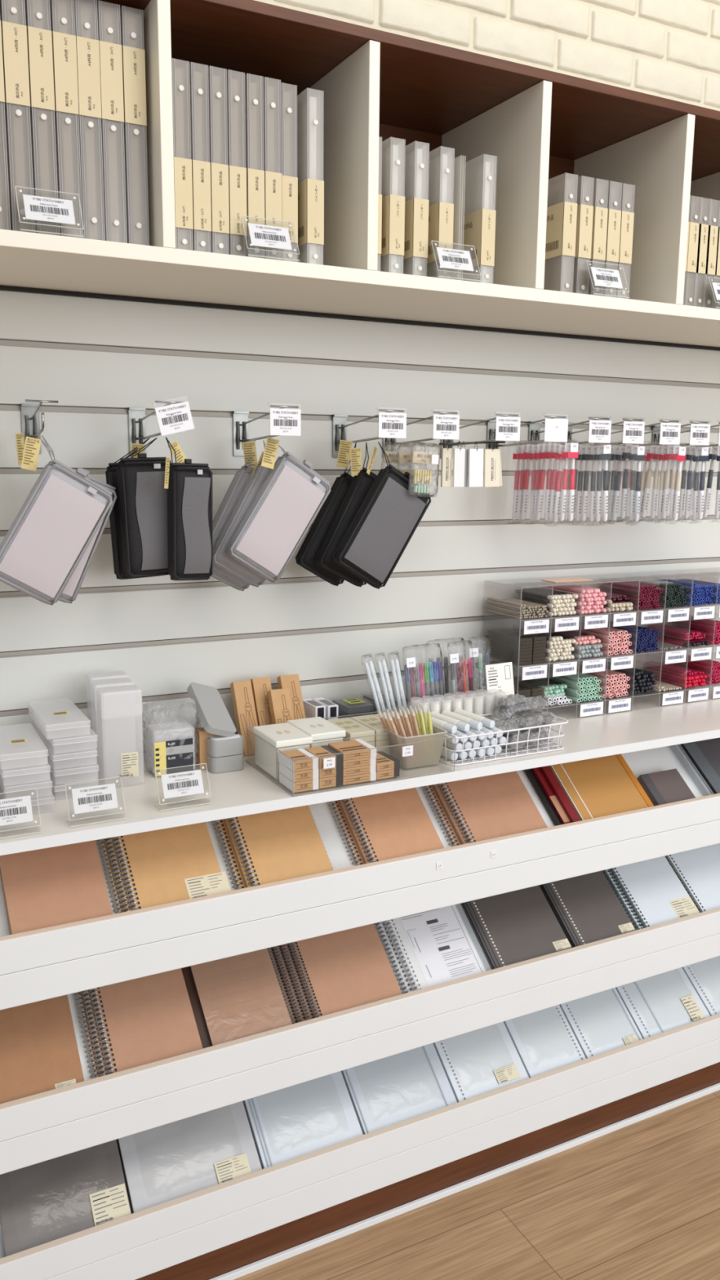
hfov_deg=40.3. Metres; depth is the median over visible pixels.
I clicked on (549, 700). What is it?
pen
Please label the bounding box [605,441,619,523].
packet
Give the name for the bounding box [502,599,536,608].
pen refill
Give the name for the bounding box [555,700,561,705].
pen
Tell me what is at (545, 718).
packet
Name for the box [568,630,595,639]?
pen
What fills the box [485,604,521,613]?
pen refill
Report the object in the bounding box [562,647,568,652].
pen
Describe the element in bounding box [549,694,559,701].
pen
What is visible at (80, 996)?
spiral notebook
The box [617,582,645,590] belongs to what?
pen
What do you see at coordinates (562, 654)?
pen
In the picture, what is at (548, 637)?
pen
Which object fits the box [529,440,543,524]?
packet
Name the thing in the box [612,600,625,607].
pen
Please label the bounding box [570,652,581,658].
pen
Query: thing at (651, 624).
pen refill
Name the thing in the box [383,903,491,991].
spiral notebook
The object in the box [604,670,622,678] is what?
pen
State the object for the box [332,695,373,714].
clear box
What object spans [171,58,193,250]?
ring binder
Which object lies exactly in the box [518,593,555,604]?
pen
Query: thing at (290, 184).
ring binder
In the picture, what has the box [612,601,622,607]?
pen
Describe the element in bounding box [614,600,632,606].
pen
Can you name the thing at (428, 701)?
tube
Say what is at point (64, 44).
ring binder
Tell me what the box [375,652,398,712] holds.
pen
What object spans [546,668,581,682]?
pen
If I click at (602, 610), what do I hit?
pen
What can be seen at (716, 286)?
stand
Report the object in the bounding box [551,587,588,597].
pen
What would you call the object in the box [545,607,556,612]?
pen
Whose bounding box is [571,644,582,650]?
pen
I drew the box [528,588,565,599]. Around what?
pen
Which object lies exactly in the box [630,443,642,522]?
packet
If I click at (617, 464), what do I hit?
packet
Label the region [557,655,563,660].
pen
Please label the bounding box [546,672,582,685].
pen
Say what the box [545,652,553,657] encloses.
pen
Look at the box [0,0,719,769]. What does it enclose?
wall
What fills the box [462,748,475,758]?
glue stick
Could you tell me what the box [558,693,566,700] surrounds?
pen
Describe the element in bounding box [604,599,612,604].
pen
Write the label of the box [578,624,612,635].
pen
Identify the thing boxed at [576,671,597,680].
pen
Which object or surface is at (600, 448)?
packet
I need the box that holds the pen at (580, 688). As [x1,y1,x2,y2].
[545,676,582,690]
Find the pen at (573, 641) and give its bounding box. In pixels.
[547,632,576,643]
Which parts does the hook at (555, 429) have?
ticket arm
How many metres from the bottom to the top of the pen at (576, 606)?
0.009 m
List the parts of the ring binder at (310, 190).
ring plate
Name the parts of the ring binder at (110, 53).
ring plate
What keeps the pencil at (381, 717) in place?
in the bin
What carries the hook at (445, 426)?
attached to the slatwall
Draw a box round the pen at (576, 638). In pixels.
[548,629,579,640]
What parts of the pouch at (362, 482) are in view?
hanging cord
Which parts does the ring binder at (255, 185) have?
ring plate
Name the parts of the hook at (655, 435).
ticket arm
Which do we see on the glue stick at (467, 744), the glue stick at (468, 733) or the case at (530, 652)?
the glue stick at (468, 733)
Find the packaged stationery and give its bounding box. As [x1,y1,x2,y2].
[142,697,200,776]
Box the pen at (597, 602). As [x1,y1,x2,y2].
[592,600,599,604]
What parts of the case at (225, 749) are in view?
lid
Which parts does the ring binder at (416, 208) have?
ring plate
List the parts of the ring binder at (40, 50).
ring plate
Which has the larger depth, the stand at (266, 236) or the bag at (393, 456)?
the bag at (393, 456)
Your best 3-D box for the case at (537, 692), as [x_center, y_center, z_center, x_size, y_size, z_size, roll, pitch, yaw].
[0.335,0.099,2.034,0.031,0.006,0.110,-5,11,-27]
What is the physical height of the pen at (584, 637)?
0.009 m
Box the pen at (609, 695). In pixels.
[598,691,612,698]
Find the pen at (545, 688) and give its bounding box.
[513,676,547,690]
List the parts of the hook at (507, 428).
ticket arm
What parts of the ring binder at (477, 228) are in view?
ring plate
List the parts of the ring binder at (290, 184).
ring plate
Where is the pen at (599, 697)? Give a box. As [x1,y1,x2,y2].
[594,694,602,699]
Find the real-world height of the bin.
0.059 m
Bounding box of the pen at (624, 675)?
[604,668,626,677]
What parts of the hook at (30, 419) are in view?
ticket arm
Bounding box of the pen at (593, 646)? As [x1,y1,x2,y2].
[587,643,596,648]
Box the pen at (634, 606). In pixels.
[631,604,640,609]
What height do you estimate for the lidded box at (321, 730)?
0.067 m
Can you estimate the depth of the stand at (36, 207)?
1.28 m
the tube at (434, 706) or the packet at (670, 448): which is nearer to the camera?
the tube at (434, 706)
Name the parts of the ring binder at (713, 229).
ring plate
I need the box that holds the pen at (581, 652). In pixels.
[570,648,583,654]
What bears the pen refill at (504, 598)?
on the pen refill
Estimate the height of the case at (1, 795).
0.024 m
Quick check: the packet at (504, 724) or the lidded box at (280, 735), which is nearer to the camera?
the lidded box at (280, 735)
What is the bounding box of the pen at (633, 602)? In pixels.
[619,599,640,605]
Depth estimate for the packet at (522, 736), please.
1.79 m
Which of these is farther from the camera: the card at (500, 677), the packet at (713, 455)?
the packet at (713, 455)
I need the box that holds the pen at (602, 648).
[599,646,610,651]
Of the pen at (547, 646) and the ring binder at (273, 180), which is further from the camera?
the pen at (547, 646)
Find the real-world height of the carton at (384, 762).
0.014 m
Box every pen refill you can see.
[485,600,521,608]
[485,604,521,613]
[485,608,521,618]
[486,606,522,616]
[487,597,523,606]
[488,602,524,611]
[488,604,524,613]
[488,608,523,618]
[489,600,524,608]
[491,597,525,606]
[501,598,537,608]
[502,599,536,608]
[503,598,539,607]
[507,598,544,608]
[509,598,545,607]
[511,598,546,607]
[644,664,683,675]
[646,662,685,673]
[646,663,685,675]
[647,625,687,635]
[647,661,686,672]
[648,627,687,637]
[648,661,688,672]
[649,625,688,634]
[650,624,688,634]
[652,661,690,671]
[654,680,681,688]
[655,624,694,634]
[655,680,679,688]
[656,625,693,634]
[658,624,698,634]
[658,641,681,648]
[660,632,688,639]
[660,633,686,639]
[661,624,700,633]
[662,662,701,673]
[669,663,703,673]
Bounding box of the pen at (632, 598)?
[625,595,641,602]
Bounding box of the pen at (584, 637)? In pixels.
[549,627,586,639]
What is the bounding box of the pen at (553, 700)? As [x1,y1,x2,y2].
[548,695,556,702]
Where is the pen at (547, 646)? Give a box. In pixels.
[546,644,553,648]
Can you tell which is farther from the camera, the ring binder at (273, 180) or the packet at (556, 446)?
the packet at (556, 446)
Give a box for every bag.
[381,441,411,471]
[396,442,426,486]
[402,643,444,711]
[408,441,439,497]
[426,637,466,699]
[447,640,475,699]
[469,635,491,697]
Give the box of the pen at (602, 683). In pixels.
[599,681,608,686]
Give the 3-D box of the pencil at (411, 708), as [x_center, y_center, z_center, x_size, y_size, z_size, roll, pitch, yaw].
[0.098,0.159,1.733,0.010,0.093,0.046,-6,12,-31]
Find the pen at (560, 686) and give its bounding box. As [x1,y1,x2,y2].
[537,678,564,688]
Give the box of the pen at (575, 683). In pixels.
[546,673,579,686]
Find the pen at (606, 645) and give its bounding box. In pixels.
[595,642,611,648]
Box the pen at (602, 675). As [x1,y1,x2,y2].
[576,666,608,679]
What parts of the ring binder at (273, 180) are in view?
ring plate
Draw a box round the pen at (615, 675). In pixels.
[578,664,617,678]
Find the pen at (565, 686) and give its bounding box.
[542,677,567,688]
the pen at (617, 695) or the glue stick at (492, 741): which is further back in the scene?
the pen at (617, 695)
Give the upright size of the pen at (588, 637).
0.009 m
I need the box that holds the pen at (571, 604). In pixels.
[568,602,573,607]
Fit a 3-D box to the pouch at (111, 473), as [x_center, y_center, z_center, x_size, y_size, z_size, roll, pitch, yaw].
[-0.362,-0.214,1.601,0.097,0.228,0.034,-5,11,-27]
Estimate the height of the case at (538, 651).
0.006 m
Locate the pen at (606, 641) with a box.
[595,636,613,644]
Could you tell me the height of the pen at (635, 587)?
0.009 m
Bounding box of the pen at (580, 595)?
[545,587,583,598]
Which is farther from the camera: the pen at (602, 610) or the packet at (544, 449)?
the pen at (602, 610)
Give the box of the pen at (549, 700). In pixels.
[542,696,551,702]
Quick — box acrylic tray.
[244,709,455,796]
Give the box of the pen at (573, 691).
[563,687,579,694]
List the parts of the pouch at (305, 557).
hanging cord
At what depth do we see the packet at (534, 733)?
1.81 m
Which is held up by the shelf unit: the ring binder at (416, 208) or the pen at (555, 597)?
the ring binder at (416, 208)
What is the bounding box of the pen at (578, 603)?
[573,600,582,605]
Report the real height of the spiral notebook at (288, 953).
0.134 m
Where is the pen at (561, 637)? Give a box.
[542,632,563,640]
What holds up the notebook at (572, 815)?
on the notebook at (562, 816)
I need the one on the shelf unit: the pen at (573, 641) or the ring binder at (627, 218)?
the ring binder at (627, 218)
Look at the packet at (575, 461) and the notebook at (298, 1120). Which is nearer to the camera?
the notebook at (298, 1120)
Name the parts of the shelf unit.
panel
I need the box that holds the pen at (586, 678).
[551,666,588,681]
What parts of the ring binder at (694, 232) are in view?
ring plate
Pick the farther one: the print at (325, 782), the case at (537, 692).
the case at (537, 692)
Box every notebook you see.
[0,840,112,934]
[0,994,84,1103]
[0,1139,131,1257]
[74,990,103,1079]
[81,989,111,1076]
[88,968,203,1075]
[97,837,126,914]
[104,837,135,911]
[112,822,231,911]
[116,1101,262,1213]
[181,965,212,1048]
[190,948,292,1045]
[212,818,245,889]
[223,804,333,887]
[227,804,333,886]
[242,1071,363,1168]
[266,946,300,1024]
[271,945,307,1022]
[280,942,317,1020]
[288,923,402,1017]
[327,800,364,866]
[338,796,438,863]
[341,1043,457,1134]
[342,787,444,862]
[373,920,414,994]
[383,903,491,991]
[421,784,462,846]
[432,783,469,844]
[433,1021,528,1102]
[438,770,547,843]
[460,884,571,969]
[503,1004,586,1078]
[524,768,562,826]
[530,767,570,824]
[538,871,635,947]
[539,765,580,822]
[549,753,653,820]
[559,987,643,1058]
[601,868,643,930]
[604,873,636,929]
[608,856,699,928]
[615,967,710,1039]
[636,768,695,806]
[664,843,719,912]
[681,955,719,1016]
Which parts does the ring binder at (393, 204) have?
ring plate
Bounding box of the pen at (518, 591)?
[515,589,554,599]
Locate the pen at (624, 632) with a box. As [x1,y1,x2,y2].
[606,626,627,635]
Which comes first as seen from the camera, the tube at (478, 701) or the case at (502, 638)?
the tube at (478, 701)
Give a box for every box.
[97,684,138,787]
[230,680,257,755]
[250,676,272,725]
[253,722,312,779]
[266,688,293,724]
[276,674,306,719]
[286,716,345,747]
[302,697,325,718]
[312,697,337,719]
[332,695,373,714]
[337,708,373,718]
[363,693,402,708]
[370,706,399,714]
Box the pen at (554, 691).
[551,688,558,693]
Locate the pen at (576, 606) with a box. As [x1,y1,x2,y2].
[573,605,584,609]
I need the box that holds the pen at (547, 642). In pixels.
[546,640,552,645]
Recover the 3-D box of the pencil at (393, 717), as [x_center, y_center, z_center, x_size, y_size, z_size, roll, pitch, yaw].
[0.070,0.164,1.702,0.046,0.093,0.010,7,12,33]
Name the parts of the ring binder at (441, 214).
ring plate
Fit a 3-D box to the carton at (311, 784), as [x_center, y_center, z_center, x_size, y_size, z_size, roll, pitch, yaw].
[-0.099,0.227,1.585,0.043,0.017,0.061,-5,11,-27]
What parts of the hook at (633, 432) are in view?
ticket arm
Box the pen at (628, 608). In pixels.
[624,606,631,610]
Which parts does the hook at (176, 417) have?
ticket arm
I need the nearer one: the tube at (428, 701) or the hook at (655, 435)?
the tube at (428, 701)
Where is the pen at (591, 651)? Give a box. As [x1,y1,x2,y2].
[588,648,594,653]
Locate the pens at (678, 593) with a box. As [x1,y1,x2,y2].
[605,578,719,697]
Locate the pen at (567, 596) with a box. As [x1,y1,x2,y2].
[532,588,569,599]
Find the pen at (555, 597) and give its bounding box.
[521,588,557,599]
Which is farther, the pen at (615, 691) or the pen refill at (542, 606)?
the pen at (615, 691)
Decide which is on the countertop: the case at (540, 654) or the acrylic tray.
the acrylic tray
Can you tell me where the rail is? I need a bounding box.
[439,440,505,444]
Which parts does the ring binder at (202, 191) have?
ring plate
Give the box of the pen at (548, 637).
[518,628,555,641]
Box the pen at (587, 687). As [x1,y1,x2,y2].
[582,684,590,689]
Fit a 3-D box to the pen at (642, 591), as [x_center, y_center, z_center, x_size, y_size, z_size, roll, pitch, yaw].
[0.570,-0.112,2.131,0.009,0.009,0.118,-5,11,-27]
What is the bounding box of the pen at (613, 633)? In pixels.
[578,623,614,635]
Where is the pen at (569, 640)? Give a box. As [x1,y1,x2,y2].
[563,637,571,643]
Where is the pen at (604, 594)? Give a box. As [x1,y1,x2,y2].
[599,591,606,596]
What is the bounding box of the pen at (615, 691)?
[611,688,617,693]
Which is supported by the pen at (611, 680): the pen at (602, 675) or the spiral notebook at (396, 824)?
the pen at (602, 675)
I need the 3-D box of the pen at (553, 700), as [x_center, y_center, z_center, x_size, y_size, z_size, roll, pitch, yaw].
[0.372,0.113,2.061,0.009,0.009,0.118,-5,11,-27]
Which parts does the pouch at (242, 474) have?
hanging cord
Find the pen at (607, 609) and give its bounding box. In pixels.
[603,606,611,612]
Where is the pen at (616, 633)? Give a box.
[581,623,620,635]
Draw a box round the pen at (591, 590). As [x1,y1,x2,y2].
[567,585,593,593]
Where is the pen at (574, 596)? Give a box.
[540,587,577,598]
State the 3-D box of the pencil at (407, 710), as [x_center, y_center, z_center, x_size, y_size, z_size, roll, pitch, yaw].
[0.093,0.161,1.714,0.010,0.095,0.042,-9,14,-41]
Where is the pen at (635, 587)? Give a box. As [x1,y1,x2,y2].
[602,582,642,590]
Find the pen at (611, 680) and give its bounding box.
[577,670,613,683]
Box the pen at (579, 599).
[571,597,584,601]
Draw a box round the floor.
[234,1089,719,1279]
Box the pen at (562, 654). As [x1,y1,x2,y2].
[559,651,565,656]
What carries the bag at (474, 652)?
in the wire holder
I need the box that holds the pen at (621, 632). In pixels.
[583,622,622,635]
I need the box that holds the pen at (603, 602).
[600,600,606,604]
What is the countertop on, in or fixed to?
on the rack
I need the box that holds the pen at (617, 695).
[613,693,619,697]
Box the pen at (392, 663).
[388,652,408,714]
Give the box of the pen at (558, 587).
[546,585,585,593]
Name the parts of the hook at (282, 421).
ticket arm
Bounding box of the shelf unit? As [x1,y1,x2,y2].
[0,0,719,350]
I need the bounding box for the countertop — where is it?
[0,683,719,855]
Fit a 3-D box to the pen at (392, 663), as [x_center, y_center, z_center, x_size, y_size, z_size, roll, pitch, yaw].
[0.076,0.103,1.860,0.048,0.162,0.023,8,12,35]
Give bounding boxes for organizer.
[485,567,719,719]
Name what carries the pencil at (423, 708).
in the bin
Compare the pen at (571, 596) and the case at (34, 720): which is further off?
the pen at (571, 596)
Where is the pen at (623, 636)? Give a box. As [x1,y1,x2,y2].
[620,634,626,639]
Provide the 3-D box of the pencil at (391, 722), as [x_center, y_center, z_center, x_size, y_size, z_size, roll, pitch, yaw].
[0.065,0.168,1.682,0.045,0.094,0.010,5,11,21]
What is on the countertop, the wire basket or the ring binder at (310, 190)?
the wire basket
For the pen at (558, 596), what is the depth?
2.01 m
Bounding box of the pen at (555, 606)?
[522,597,559,608]
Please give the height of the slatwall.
0.783 m
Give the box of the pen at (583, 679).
[546,667,585,681]
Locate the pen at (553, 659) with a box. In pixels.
[545,655,555,661]
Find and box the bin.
[386,722,445,768]
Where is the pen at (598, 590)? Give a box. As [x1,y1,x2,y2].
[572,584,599,592]
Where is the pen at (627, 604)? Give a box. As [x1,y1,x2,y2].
[611,600,629,607]
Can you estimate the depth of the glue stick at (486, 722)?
1.78 m
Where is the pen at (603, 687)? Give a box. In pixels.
[599,684,608,691]
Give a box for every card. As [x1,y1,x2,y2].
[484,662,515,719]
[541,577,593,582]
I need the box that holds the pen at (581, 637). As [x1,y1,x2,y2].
[548,628,583,640]
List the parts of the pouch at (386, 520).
hanging cord, panel, zip pull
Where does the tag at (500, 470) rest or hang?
hanging from the rail
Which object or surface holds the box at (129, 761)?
on the countertop
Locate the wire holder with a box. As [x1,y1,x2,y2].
[369,693,476,714]
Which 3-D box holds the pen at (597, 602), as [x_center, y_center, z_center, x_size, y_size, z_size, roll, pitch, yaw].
[0.464,-0.085,2.072,0.009,0.009,0.118,-5,11,-27]
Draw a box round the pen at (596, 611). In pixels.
[593,608,599,613]
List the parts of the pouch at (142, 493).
hanging cord, zip pull, panel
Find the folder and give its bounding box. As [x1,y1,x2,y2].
[670,737,719,795]
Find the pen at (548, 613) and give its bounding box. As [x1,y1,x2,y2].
[545,611,553,616]
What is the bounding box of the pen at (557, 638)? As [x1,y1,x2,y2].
[521,628,559,640]
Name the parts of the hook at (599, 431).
ticket arm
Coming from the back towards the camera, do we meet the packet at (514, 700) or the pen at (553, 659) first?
the pen at (553, 659)
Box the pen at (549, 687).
[518,675,551,690]
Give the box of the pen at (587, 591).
[562,585,590,593]
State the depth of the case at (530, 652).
1.98 m
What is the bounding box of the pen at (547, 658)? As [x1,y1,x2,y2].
[545,656,551,661]
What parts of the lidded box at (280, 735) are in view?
lid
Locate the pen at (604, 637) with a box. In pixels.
[572,629,611,639]
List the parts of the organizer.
panel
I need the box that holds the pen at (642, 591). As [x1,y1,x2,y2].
[606,584,643,594]
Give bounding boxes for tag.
[440,440,452,487]
[452,440,465,487]
[461,440,468,487]
[467,441,483,487]
[483,441,499,487]
[493,443,502,487]
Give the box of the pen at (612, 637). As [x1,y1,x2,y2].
[578,628,614,639]
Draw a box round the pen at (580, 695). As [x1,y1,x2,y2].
[564,689,582,698]
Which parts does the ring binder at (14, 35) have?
ring plate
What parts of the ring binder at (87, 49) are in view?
ring plate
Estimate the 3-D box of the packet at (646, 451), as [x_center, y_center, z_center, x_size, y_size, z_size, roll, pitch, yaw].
[0.577,-0.323,2.026,0.047,0.163,0.012,-5,11,-27]
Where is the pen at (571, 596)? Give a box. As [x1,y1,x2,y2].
[534,587,572,598]
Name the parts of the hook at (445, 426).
ticket arm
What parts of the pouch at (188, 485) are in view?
hanging cord, zip pull, panel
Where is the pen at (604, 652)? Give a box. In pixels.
[600,649,610,656]
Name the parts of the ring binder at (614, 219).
ring plate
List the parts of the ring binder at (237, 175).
ring plate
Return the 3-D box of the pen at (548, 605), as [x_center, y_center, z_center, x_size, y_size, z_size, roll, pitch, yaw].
[0.360,-0.077,2.024,0.009,0.009,0.118,-5,11,-27]
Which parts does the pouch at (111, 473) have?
hanging cord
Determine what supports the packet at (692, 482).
hanging from the hook at (655, 435)
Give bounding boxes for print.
[240,687,255,746]
[259,684,271,725]
[277,694,290,723]
[290,755,311,768]
[291,680,302,719]
[296,782,311,790]
[297,772,311,779]
[306,700,322,706]
[315,751,330,765]
[319,699,334,705]
[321,768,334,775]
[322,779,334,786]
[335,720,360,728]
[339,745,368,757]
[345,768,366,774]
[345,776,367,782]
[347,760,367,765]
[360,717,382,725]
[376,757,392,768]
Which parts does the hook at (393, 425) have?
ticket arm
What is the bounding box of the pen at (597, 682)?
[592,680,599,684]
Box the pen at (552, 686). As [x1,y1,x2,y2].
[520,675,555,689]
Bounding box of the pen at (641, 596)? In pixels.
[602,588,643,598]
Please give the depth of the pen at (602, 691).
2.08 m
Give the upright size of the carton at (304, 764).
0.017 m
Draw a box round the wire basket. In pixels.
[440,709,568,765]
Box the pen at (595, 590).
[567,584,597,593]
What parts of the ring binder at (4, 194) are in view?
ring plate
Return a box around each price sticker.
[436,861,442,869]
[490,850,496,857]
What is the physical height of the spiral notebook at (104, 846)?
0.135 m
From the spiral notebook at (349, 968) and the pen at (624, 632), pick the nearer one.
the spiral notebook at (349, 968)
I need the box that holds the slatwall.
[0,290,719,772]
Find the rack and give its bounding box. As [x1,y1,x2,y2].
[0,746,719,1279]
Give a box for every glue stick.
[426,715,457,733]
[430,711,470,732]
[440,746,457,760]
[441,709,482,729]
[443,739,462,750]
[443,745,467,759]
[444,731,458,743]
[453,708,494,728]
[453,730,467,742]
[457,728,476,741]
[457,740,471,749]
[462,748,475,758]
[466,739,479,747]
[468,727,485,739]
[471,746,485,756]
[475,737,489,746]
[479,745,493,755]
[480,726,493,738]
[482,725,502,737]
[484,737,497,745]
[488,744,501,753]
[493,735,506,744]
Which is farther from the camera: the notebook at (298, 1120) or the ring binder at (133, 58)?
the notebook at (298, 1120)
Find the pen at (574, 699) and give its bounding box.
[564,693,580,702]
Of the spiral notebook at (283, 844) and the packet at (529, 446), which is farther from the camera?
the packet at (529, 446)
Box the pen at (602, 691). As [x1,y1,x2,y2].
[599,689,608,694]
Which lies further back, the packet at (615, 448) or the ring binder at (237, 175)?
the packet at (615, 448)
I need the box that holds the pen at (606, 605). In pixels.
[603,603,614,608]
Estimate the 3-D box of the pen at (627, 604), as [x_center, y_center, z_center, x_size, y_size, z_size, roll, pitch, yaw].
[0.536,-0.083,2.111,0.009,0.009,0.118,-5,11,-27]
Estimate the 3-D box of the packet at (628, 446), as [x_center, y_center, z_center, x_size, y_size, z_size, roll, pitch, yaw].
[0.523,-0.316,1.958,0.038,0.162,0.012,-3,11,-27]
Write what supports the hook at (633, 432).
attached to the slatwall
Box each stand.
[0,788,40,839]
[14,186,84,236]
[64,776,125,826]
[155,763,211,811]
[241,215,299,261]
[431,240,480,281]
[586,260,629,297]
[708,276,719,307]
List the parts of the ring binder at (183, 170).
ring plate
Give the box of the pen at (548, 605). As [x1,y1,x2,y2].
[515,596,553,608]
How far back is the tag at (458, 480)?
1.75 m
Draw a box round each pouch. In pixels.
[0,435,112,604]
[14,433,116,603]
[105,438,159,579]
[116,437,186,577]
[164,436,212,580]
[210,440,257,591]
[212,440,271,586]
[225,436,330,582]
[295,440,356,586]
[315,442,377,586]
[333,441,431,588]
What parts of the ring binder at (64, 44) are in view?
ring plate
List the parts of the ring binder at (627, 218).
ring plate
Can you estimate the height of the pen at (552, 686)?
0.009 m
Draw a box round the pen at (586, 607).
[583,604,590,609]
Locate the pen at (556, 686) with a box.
[534,678,558,688]
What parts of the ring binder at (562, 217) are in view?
ring plate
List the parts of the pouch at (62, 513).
hanging cord, panel, zip pull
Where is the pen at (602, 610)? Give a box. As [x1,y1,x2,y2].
[600,608,606,613]
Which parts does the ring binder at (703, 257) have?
ring plate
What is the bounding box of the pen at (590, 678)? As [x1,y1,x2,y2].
[576,672,592,680]
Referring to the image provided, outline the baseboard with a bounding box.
[208,1082,719,1279]
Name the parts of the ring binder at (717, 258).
ring plate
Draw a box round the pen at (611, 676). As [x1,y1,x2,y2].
[577,665,613,679]
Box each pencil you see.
[378,711,387,728]
[382,711,393,736]
[386,710,398,739]
[391,710,402,736]
[395,711,406,737]
[399,708,409,737]
[401,706,408,730]
[404,710,413,737]
[406,707,416,736]
[409,705,416,735]
[411,708,419,736]
[414,706,422,735]
[417,704,422,735]
[419,707,426,734]
[422,705,428,734]
[426,706,432,733]
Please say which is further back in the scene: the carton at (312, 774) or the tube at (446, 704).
the tube at (446, 704)
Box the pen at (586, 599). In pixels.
[583,597,590,601]
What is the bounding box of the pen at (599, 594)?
[596,592,602,596]
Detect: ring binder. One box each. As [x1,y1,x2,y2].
[0,0,35,231]
[0,20,10,230]
[23,0,59,235]
[42,0,83,238]
[71,0,105,240]
[89,0,127,243]
[115,5,149,245]
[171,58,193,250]
[173,62,211,252]
[183,69,247,256]
[189,65,229,254]
[226,73,265,258]
[243,76,282,260]
[258,82,297,262]
[290,88,324,265]
[377,136,382,271]
[377,138,405,273]
[383,146,454,279]
[384,141,429,276]
[450,154,497,284]
[544,172,577,293]
[545,175,594,294]
[559,177,608,296]
[573,181,622,297]
[586,183,635,298]
[682,195,702,306]
[683,195,690,305]
[688,197,711,306]
[689,204,719,308]
[690,198,719,307]
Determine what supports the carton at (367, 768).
on the carton at (371, 776)
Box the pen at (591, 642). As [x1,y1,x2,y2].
[586,639,594,644]
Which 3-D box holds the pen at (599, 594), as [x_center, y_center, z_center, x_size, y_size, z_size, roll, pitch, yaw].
[0.471,-0.103,2.076,0.009,0.009,0.118,-5,11,-27]
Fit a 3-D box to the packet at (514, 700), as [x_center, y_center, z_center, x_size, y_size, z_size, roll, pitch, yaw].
[0.283,0.116,1.843,0.056,0.032,0.046,-6,12,-32]
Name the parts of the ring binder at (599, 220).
ring plate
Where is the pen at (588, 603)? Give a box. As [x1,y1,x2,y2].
[586,601,591,605]
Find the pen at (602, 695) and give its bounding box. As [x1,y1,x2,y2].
[598,692,606,697]
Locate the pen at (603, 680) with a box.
[576,670,608,683]
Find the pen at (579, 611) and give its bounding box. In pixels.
[573,608,584,614]
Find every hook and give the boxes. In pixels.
[20,399,57,453]
[128,396,194,453]
[232,404,300,456]
[332,408,406,457]
[382,410,459,457]
[440,413,520,458]
[486,415,568,448]
[528,417,611,459]
[559,417,644,460]
[595,419,680,446]
[623,421,710,461]
[651,422,719,461]
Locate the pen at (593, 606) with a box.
[590,604,596,608]
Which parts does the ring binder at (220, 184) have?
ring plate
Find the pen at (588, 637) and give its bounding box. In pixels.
[553,627,591,639]
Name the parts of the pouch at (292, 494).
panel, hanging cord, zip pull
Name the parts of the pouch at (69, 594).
hanging cord, panel, zip pull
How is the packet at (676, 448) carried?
hanging from the hook at (669, 433)
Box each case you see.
[0,738,48,769]
[0,766,51,786]
[0,778,53,799]
[0,788,55,805]
[27,706,91,739]
[34,720,97,754]
[34,733,97,768]
[35,748,99,783]
[35,762,98,796]
[186,682,243,773]
[487,649,532,662]
[488,629,533,641]
[488,633,532,644]
[488,636,532,648]
[488,640,532,652]
[488,643,532,655]
[488,646,532,658]
[488,653,531,665]
[502,628,546,640]
[513,678,543,692]
[513,684,530,693]
[514,693,530,697]
[529,691,543,695]
[529,694,543,697]
[530,656,545,660]
[531,649,546,653]
[531,653,545,657]
[531,659,545,663]
[532,640,546,644]
[532,643,546,647]
[532,646,546,650]
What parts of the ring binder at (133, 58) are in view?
ring plate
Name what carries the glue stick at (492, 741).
on the glue stick at (489, 751)
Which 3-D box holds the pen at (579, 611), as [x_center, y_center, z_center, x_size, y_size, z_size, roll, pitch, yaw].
[0.429,-0.066,2.058,0.009,0.009,0.118,-5,11,-27]
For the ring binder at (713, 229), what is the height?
0.199 m
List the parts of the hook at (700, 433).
ticket arm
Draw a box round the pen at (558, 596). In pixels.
[523,588,560,599]
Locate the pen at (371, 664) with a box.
[362,654,386,713]
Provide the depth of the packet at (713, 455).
2.07 m
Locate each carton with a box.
[278,748,318,771]
[279,762,318,782]
[279,772,318,792]
[304,745,342,768]
[318,764,342,777]
[318,775,342,788]
[326,717,374,742]
[328,738,376,759]
[342,740,374,746]
[342,755,376,768]
[342,764,375,777]
[342,772,376,785]
[350,714,388,741]
[373,711,399,717]
[374,739,389,751]
[375,751,399,771]
[375,768,399,779]
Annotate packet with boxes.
[195,727,217,769]
[490,705,518,719]
[492,717,520,735]
[493,693,527,709]
[497,730,531,748]
[507,440,522,524]
[512,440,527,524]
[513,697,537,715]
[514,715,540,732]
[516,440,533,523]
[523,695,546,711]
[524,727,552,745]
[525,440,538,524]
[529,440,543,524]
[530,711,557,727]
[531,439,549,524]
[540,441,555,524]
[544,441,561,524]
[549,441,565,526]
[555,440,570,524]
[564,439,577,524]
[564,441,571,523]
[567,440,581,523]
[572,444,586,524]
[581,443,591,524]
[586,442,597,525]
[592,442,604,525]
[593,444,604,520]
[599,445,613,523]
[600,442,611,524]
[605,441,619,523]
[608,444,622,520]
[608,444,625,524]
[617,443,630,521]
[617,443,632,522]
[622,443,634,520]
[626,443,638,524]
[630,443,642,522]
[630,444,644,525]
[633,443,649,523]
[640,440,656,520]
[648,441,662,522]
[653,444,667,523]
[659,444,673,519]
[659,444,673,522]
[665,445,681,520]
[666,444,679,522]
[672,444,685,522]
[675,442,689,521]
[681,444,696,522]
[683,444,700,519]
[689,444,702,524]
[694,444,711,520]
[695,446,708,523]
[702,442,718,516]
[711,448,719,522]
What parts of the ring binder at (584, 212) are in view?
ring plate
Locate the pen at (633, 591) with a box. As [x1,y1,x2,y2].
[600,584,640,594]
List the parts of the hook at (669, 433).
ticket arm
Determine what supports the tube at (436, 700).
on the countertop
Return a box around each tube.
[411,700,420,712]
[418,703,427,715]
[422,698,433,711]
[430,702,440,713]
[434,697,443,713]
[440,700,452,714]
[444,696,455,711]
[452,699,462,712]
[455,695,464,709]
[462,697,471,712]
[466,693,475,713]
[473,697,483,716]
[476,693,487,714]
[483,695,493,719]
[488,690,497,711]
[493,693,503,712]

